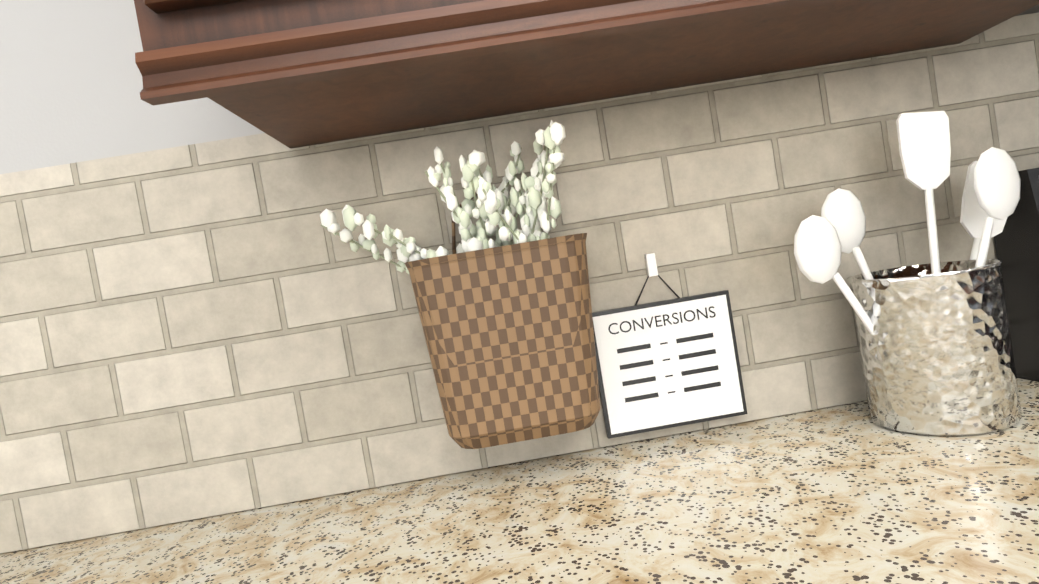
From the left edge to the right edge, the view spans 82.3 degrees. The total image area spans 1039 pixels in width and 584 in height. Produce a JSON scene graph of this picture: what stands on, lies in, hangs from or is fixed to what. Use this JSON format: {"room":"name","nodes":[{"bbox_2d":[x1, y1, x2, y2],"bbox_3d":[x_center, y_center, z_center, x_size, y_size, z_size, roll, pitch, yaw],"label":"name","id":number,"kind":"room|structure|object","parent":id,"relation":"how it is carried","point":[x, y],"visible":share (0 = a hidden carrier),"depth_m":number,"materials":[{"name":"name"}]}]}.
{"room":"kitchen","nodes":[
{"label":"kitchen","id":0,"kind":"room"},
{"bbox_2d":[0,0,263,173],"bbox_3d":[0.064,-0.243,0.871,5.300,2.735,0.150,-9,2,-2],"label":"wall","id":1,"kind":"structure","parent":0,"point":[71,84],"depth_m":0.77,"materials":[{"name":"grey paint"}]},
{"bbox_2d":[0,12,1038,553],"bbox_3d":[0.492,-0.099,0.812,4.192,0.484,0.008,-9,2,-2],"label":"wall tile","id":2,"kind":"structure","parent":1,"relation":"attached to","point":[208,328],"depth_m":0.79,"materials":[{"name":"beige tile"}]},
{"bbox_2d":[320,120,600,448],"bbox_3d":[-0.066,0.003,0.727,0.313,0.372,0.120,-9,2,-2],"label":"wall basket","id":3,"kind":"object","parent":2,"relation":"attached to","point":[507,326],"visible":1,"depth_m":0.70,"materials":[{"name":"brown wicker"}]},
{"bbox_2d":[592,253,746,438],"bbox_3d":[0.192,0.064,0.792,0.190,0.233,0.012,-9,2,-2],"label":"sign","id":4,"kind":"object","parent":2,"relation":"attached to","point":[670,363],"visible":1,"depth_m":0.79,"materials":[{"name":"white paper"}]},
{"bbox_2d":[134,0,1038,148],"bbox_3d":[0.078,-0.726,0.606,0.909,0.950,0.346,-9,2,-2],"label":"upper cabinet","id":5,"kind":"object","parent":1,"relation":"attached to","point":[290,74],"depth_m":0.58,"materials":[{"name":"brown wood"}]},
{"bbox_2d":[1016,4,1038,15],"bbox_3d":[0.957,-0.631,0.588,0.782,0.434,0.454,-9,2,-2],"label":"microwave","id":6,"kind":"object","parent":1,"relation":"attached to","point":[1034,9],"depth_m":0.80,"materials":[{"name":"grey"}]},
{"bbox_3d":[0.382,1.194,-1.405,5.300,0.050,4.800,-9,2,-2],"label":"floor","id":7,"kind":"structure","parent":0,"visible":0},
{"bbox_2d":[994,168,1038,381],"bbox_3d":[1.130,0.377,0.468,0.780,1.190,0.747,-9,2,-2],"label":"range","id":8,"kind":"object","parent":7,"relation":"on","point":[1016,240],"visible":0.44,"depth_m":0.78,"materials":[{"name":"black metal"}]},
{"bbox_3d":[0.871,0.620,-0.753,3.797,0.879,3.197,-9,2,-2],"label":"base cabinet","id":9,"kind":"object","parent":7,"relation":"on","visible":0},
{"bbox_2d":[0,378,1038,583],"bbox_3d":[-0.217,0.294,0.473,1.841,0.035,0.648,-9,2,-2],"label":"countertop","id":10,"kind":"structure","parent":9,"relation":"on","point":[851,493],"depth_m":0.54,"materials":[{"name":"stone"}]},
{"bbox_2d":[794,111,1021,436],"bbox_3d":[0.477,-0.032,0.699,0.310,0.365,0.152,-9,2,-2],"label":"utensil crock","id":11,"kind":"object","parent":10,"relation":"on","point":[935,347],"visible":1,"depth_m":0.67,"materials":[{"name":"silver metal"}]}
]}

